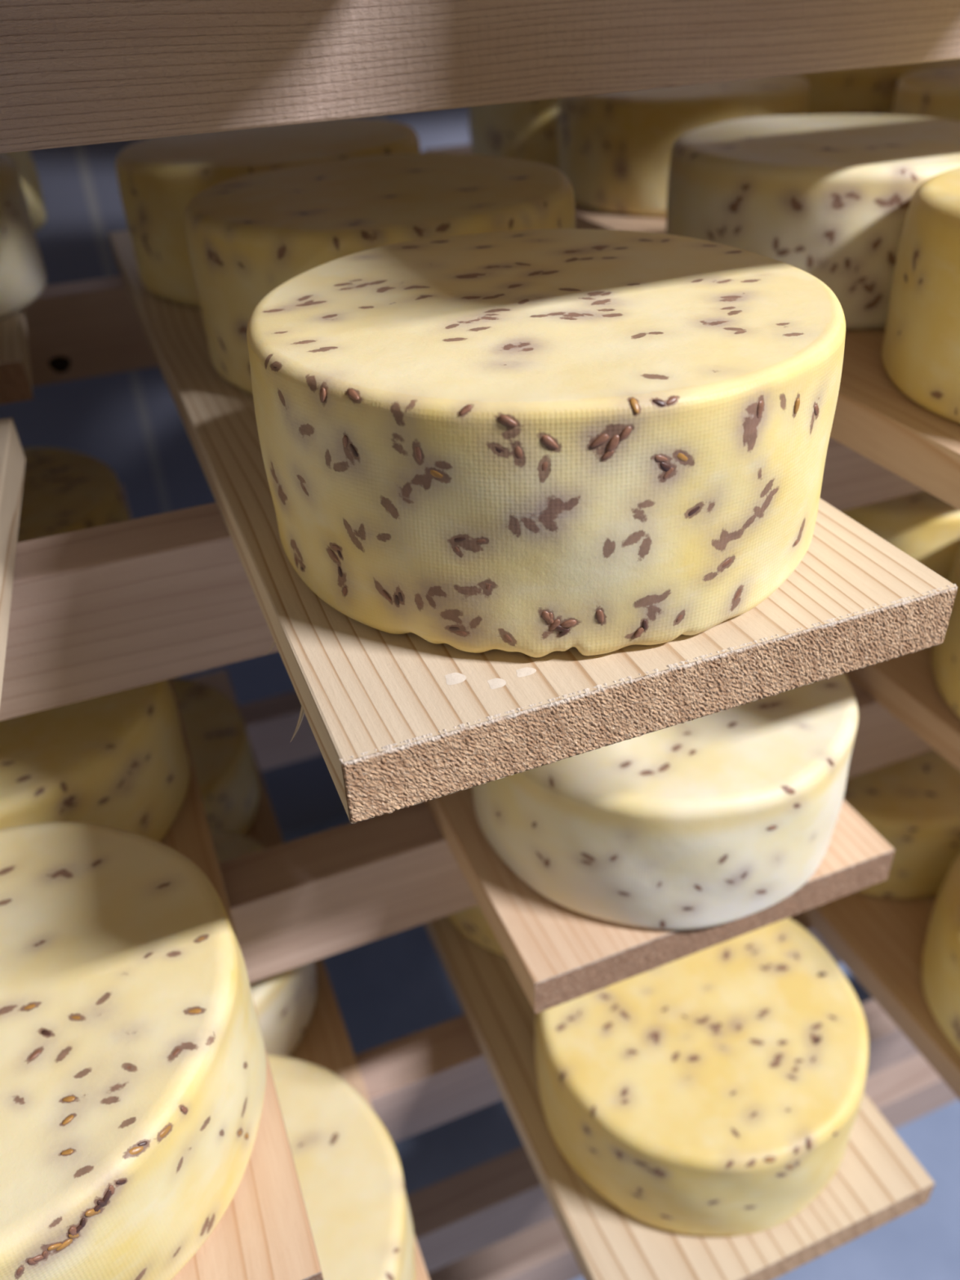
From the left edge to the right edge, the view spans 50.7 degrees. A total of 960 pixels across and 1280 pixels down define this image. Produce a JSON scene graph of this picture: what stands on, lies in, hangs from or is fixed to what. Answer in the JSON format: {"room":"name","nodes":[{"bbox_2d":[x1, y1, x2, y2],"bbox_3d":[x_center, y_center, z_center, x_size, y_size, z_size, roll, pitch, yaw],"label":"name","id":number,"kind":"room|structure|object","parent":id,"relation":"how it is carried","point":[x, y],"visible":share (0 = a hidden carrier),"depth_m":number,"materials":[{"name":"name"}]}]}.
{"room":"cheese aging room","nodes":[
{"label":"cheese aging room","id":0,"kind":"room"},
{"bbox_2d":[0,106,471,834],"bbox_3d":[0.054,-0.870,0.942,7.000,2.530,0.050,-15,36,-17],"label":"wall","id":1,"kind":"structure","parent":0,"point":[131,422],"depth_m":1.10,"materials":[{"name":"blue paint"}]},
{"bbox_2d":[280,814,959,1279],"bbox_3d":[0.842,1.208,0.149,7.000,0.050,4.000,-15,36,-17],"label":"floor","id":2,"kind":"structure","parent":0,"point":[386,989],"depth_m":1.11,"materials":[{"name":"blue concrete"}]},
{"bbox_2d":[0,0,959,1279],"bbox_3d":[0.053,-0.210,0.630,2.090,1.800,0.466,-15,36,-17],"label":"wooden rack","id":3,"kind":"object","parent":2,"relation":"on","point":[95,611],"visible":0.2,"depth_m":0.37,"materials":[{"name":"brown wood"}]},
{"bbox_2d":[0,417,26,705],"bbox_3d":[-0.247,-0.009,0.324,0.180,0.020,0.218,-12,36,-14],"label":"plank","id":4,"kind":"object","parent":3,"relation":"on","point":[12,459],"visible":1,"depth_m":0.37,"materials":[{"name":"brown wood"}]},
{"bbox_2d":[0,307,33,404],"bbox_3d":[-0.381,-0.211,0.626,0.180,0.020,0.412,-15,36,-17],"label":"plank","id":5,"kind":"object","parent":3,"relation":"on","point":[15,380],"visible":0.43,"depth_m":0.50,"materials":[{"name":"brown wood"}]},
{"bbox_2d":[0,153,46,319],"bbox_3d":[-0.334,-0.216,0.549,0.172,0.072,0.171,-15,36,-17],"label":"cheese wheel","id":6,"kind":"object","parent":5,"relation":"on","point":[23,277],"visible":0.99,"depth_m":0.54,"materials":[{"name":"food"}]},
{"bbox_2d":[3,150,46,231],"bbox_3d":[-0.397,-0.316,0.699,0.171,0.072,0.172,-15,36,-17],"label":"cheese wheel","id":7,"kind":"object","parent":5,"relation":"on","point":[24,162],"visible":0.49,"depth_m":0.70,"materials":[{"name":"yellow food"}]},
{"bbox_2d":[119,484,324,1279],"bbox_3d":[-0.251,0.068,0.545,0.180,0.020,0.632,-15,36,-17],"label":"plank","id":8,"kind":"object","parent":3,"relation":"on","point":[264,1233],"visible":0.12,"depth_m":0.34,"materials":[{"name":"brown wood"}]},
{"bbox_2d":[17,447,130,542],"bbox_3d":[-0.313,-0.059,0.652,0.172,0.072,0.171,-15,36,-17],"label":"cheese wheel","id":9,"kind":"object","parent":8,"relation":"on","point":[64,491],"visible":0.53,"depth_m":0.64,"materials":[{"name":"yellow food"}]},
{"bbox_2d":[0,679,190,842],"bbox_3d":[-0.231,0.054,0.481,0.171,0.072,0.172,-24,40,-27],"label":"cheese wheel","id":10,"kind":"object","parent":8,"relation":"on","point":[118,759],"visible":0.45,"depth_m":0.44,"materials":[{"name":"yellow food"}]},
{"bbox_2d":[0,822,266,1279],"bbox_3d":[-0.163,0.146,0.344,0.171,0.072,0.172,-3,35,-1],"label":"cheese wheel","id":11,"kind":"object","parent":8,"relation":"on","point":[133,1056],"visible":1,"depth_m":0.32,"materials":[{"name":"yellow food"}]},
{"bbox_2d":[187,669,429,1279],"bbox_3d":[-0.192,0.224,0.646,0.180,0.020,0.650,-15,36,-17],"label":"plank","id":12,"kind":"object","parent":3,"relation":"on","point":[325,1043],"visible":0.05,"depth_m":0.61,"materials":[{"name":"brown wood"}]},
{"bbox_2d":[172,677,258,835],"bbox_3d":[-0.254,0.104,0.743,0.172,0.072,0.171,-10,35,-10],"label":"cheese wheel","id":13,"kind":"object","parent":12,"relation":"on","point":[215,730],"visible":0.19,"depth_m":0.73,"materials":[{"name":"yellow food"}]},
{"bbox_2d":[209,829,316,1057],"bbox_3d":[-0.187,0.196,0.605,0.171,0.072,0.172,-15,36,-17],"label":"cheese wheel","id":14,"kind":"object","parent":12,"relation":"on","point":[284,1002],"visible":0.04,"depth_m":0.58,"materials":[{"name":"beige food"}]},
{"bbox_2d":[266,1053,416,1279],"bbox_3d":[-0.117,0.287,0.468,0.172,0.072,0.173,-15,36,-17],"label":"cheese wheel","id":15,"kind":"object","parent":12,"relation":"on","point":[347,1162],"visible":0.32,"depth_m":0.46,"materials":[{"name":"yellow food"}]},
{"bbox_2d":[108,230,957,823],"bbox_3d":[-0.063,-0.139,0.504,0.188,0.026,0.609,-15,36,-17],"label":"plank","id":16,"kind":"object","parent":3,"relation":"on","point":[397,722],"visible":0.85,"depth_m":0.27,"materials":[{"name":"brown wood"}]},
{"bbox_2d":[115,118,420,306],"bbox_3d":[-0.117,-0.252,0.586,0.171,0.071,0.170,-29,42,-33],"label":"cheese wheel","id":17,"kind":"object","parent":16,"relation":"on","point":[157,178],"visible":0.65,"depth_m":0.54,"materials":[{"name":"yellow food"}]},
{"bbox_2d":[184,152,575,394],"bbox_3d":[-0.042,-0.169,0.461,0.171,0.072,0.170,-9,35,-8],"label":"cheese wheel","id":18,"kind":"object","parent":16,"relation":"on","point":[247,235],"visible":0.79,"depth_m":0.41,"materials":[{"name":"yellow food"}]},
{"bbox_2d":[444,672,466,684],"bbox_3d":[-0.006,0.010,0.262,0.006,0.001,0.005,-14,36,-16],"label":"flake","id":19,"kind":"object","parent":16,"relation":"on","point":[451,678],"depth_m":0.26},
{"bbox_2d":[487,678,506,688],"bbox_3d":[0.004,0.011,0.260,0.005,0.001,0.004,-15,36,-17],"label":"flake","id":20,"kind":"object","parent":16,"relation":"on","point":[492,683],"depth_m":0.26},
{"bbox_2d":[515,666,536,677],"bbox_3d":[0.012,0.008,0.263,0.006,0.001,0.004,-14,36,-16],"label":"flake","id":21,"kind":"object","parent":16,"relation":"on","point":[521,672],"depth_m":0.26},
{"bbox_2d":[246,228,845,657],"bbox_3d":[0.019,-0.071,0.313,0.172,0.072,0.171,-15,36,-17],"label":"cheese wheel","id":22,"kind":"object","parent":16,"relation":"on","point":[535,443],"visible":1,"depth_m":0.26,"materials":[{"name":"yellow food"}]},
{"bbox_2d":[423,144,666,234],"bbox_3d":[0.113,-0.356,0.802,0.180,0.020,0.440,-15,36,-17],"label":"plank","id":23,"kind":"object","parent":3,"relation":"on","point":[585,218],"visible":0.02,"depth_m":0.68,"materials":[{"name":"brown wood"}]},
{"bbox_2d":[468,97,559,168],"bbox_3d":[0.076,-0.450,0.859,0.172,0.072,0.172,2,35,6],"label":"cheese wheel","id":24,"kind":"object","parent":23,"relation":"on","point":[527,131],"visible":0.13,"depth_m":0.81,"materials":[{"name":"yellow food"}]},
{"bbox_2d":[557,75,808,217],"bbox_3d":[0.141,-0.357,0.720,0.172,0.072,0.172,-15,36,-17],"label":"cheese wheel","id":25,"kind":"object","parent":23,"relation":"on","point":[615,149],"visible":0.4,"depth_m":0.66,"materials":[{"name":"yellow food"}]},
{"bbox_2d":[425,787,895,1013],"bbox_3d":[0.000,-0.021,0.656,0.179,0.020,0.566,-15,36,-17],"label":"plank","id":26,"kind":"object","parent":3,"relation":"on","point":[557,954],"visible":0.09,"depth_m":0.44,"materials":[{"name":"brown wood"}]},
{"bbox_2d":[471,673,857,929],"bbox_3d":[0.081,0.045,0.473,0.172,0.073,0.173,-15,36,-17],"label":"cheese wheel","id":27,"kind":"object","parent":26,"relation":"on","point":[721,817],"visible":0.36,"depth_m":0.41,"materials":[{"name":"beige food"}]},
{"bbox_2d":[423,915,935,1279],"bbox_3d":[0.036,0.152,0.734,0.182,0.020,0.610,-15,36,-17],"label":"plank","id":28,"kind":"object","parent":3,"relation":"on","point":[877,1180],"visible":0.08,"depth_m":0.52,"materials":[{"name":"brown wood"}]},
{"bbox_2d":[446,904,506,957],"bbox_3d":[0.050,0.129,0.685,0.172,0.072,0.172,-15,36,-17],"label":"cheese wheel","id":29,"kind":"object","parent":28,"relation":"on","point":[471,922],"visible":0.03,"depth_m":0.64,"materials":[{"name":"yellow food"}]},
{"bbox_2d":[534,917,868,1236],"bbox_3d":[0.116,0.220,0.550,0.172,0.071,0.173,-21,39,-25],"label":"cheese wheel","id":30,"kind":"object","parent":28,"relation":"on","point":[717,1090],"visible":0.73,"depth_m":0.50,"materials":[{"name":"yellow food"}]},
{"bbox_2d":[800,891,959,1099],"bbox_3d":[0.264,0.105,0.786,0.180,0.020,0.650,-15,36,-17],"label":"plank","id":31,"kind":"object","parent":3,"relation":"on","point":[880,940],"visible":0.06,"depth_m":0.64,"materials":[{"name":"brown wood"}]},
{"bbox_2d":[843,749,959,898],"bbox_3d":[0.282,0.095,0.718,0.172,0.072,0.171,-15,36,-17],"label":"cheese wheel","id":32,"kind":"object","parent":31,"relation":"on","point":[913,803],"visible":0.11,"depth_m":0.65,"materials":[{"name":"yellow food"}]},
{"bbox_2d":[921,853,959,1053],"bbox_3d":[0.349,0.188,0.579,0.172,0.072,0.172,-15,36,-17],"label":"cheese wheel","id":33,"kind":"object","parent":31,"relation":"on","point":[940,961],"visible":1,"depth_m":0.58,"materials":[{"name":"yellow food"}]},
{"bbox_2d":[830,328,959,510],"bbox_3d":[0.212,-0.138,0.478,0.180,0.020,0.342,-15,36,-17],"label":"plank","id":34,"kind":"object","parent":3,"relation":"on","point":[873,418],"visible":0.13,"depth_m":0.40,"materials":[{"name":"brown wood"}]},
{"bbox_2d":[666,114,959,329],"bbox_3d":[0.182,-0.220,0.519,0.171,0.071,0.171,-22,39,-26],"label":"cheese wheel","id":35,"kind":"object","parent":34,"relation":"on","point":[828,197],"visible":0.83,"depth_m":0.46,"materials":[{"name":"beige food"}]},
{"bbox_2d":[881,167,959,423],"bbox_3d":[0.250,-0.135,0.390,0.171,0.072,0.172,-5,35,-3],"label":"cheese wheel","id":36,"kind":"object","parent":34,"relation":"on","point":[921,347],"visible":1,"depth_m":0.38,"materials":[{"name":"yellow food"}]},
{"bbox_2d":[844,646,959,770],"bbox_3d":[0.256,-0.067,0.704,0.180,0.020,0.595,-15,36,-17],"label":"plank","id":37,"kind":"object","parent":3,"relation":"on","point":[905,686],"visible":0.02,"depth_m":0.56,"materials":[{"name":"brown wood"}]},
{"bbox_2d":[840,490,959,580],"bbox_3d":[0.265,-0.091,0.657,0.172,0.072,0.171,-15,36,-17],"label":"cheese wheel","id":38,"kind":"object","parent":37,"relation":"on","point":[924,526],"visible":0.04,"depth_m":0.58,"materials":[{"name":"yellow food"}]},
{"bbox_2d":[931,549,959,718],"bbox_3d":[0.330,0.000,0.521,0.171,0.072,0.172,-15,36,-17],"label":"cheese wheel","id":39,"kind":"object","parent":37,"relation":"on","point":[945,656],"visible":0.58,"depth_m":0.53,"materials":[{"name":"yellow food"}]},
{"bbox_3d":[0.306,-0.394,0.843,0.180,0.020,0.720,-15,36,-17],"label":"plank","id":40,"kind":"object","parent":3,"relation":"on","visible":0},
{"bbox_2d":[796,58,959,115],"bbox_3d":[0.304,-0.432,0.817,0.171,0.072,0.172,-15,36,-17],"label":"cheese wheel","id":41,"kind":"object","parent":40,"relation":"on","point":[864,91],"visible":0.05,"depth_m":0.74,"materials":[{"name":"yellow food"}]},
{"bbox_2d":[890,64,959,120],"bbox_3d":[0.365,-0.341,0.681,0.172,0.072,0.171,-15,36,-17],"label":"cheese wheel","id":42,"kind":"object","parent":40,"relation":"on","point":[932,92],"visible":0.47,"depth_m":0.65,"materials":[{"name":"yellow food"}]}
]}

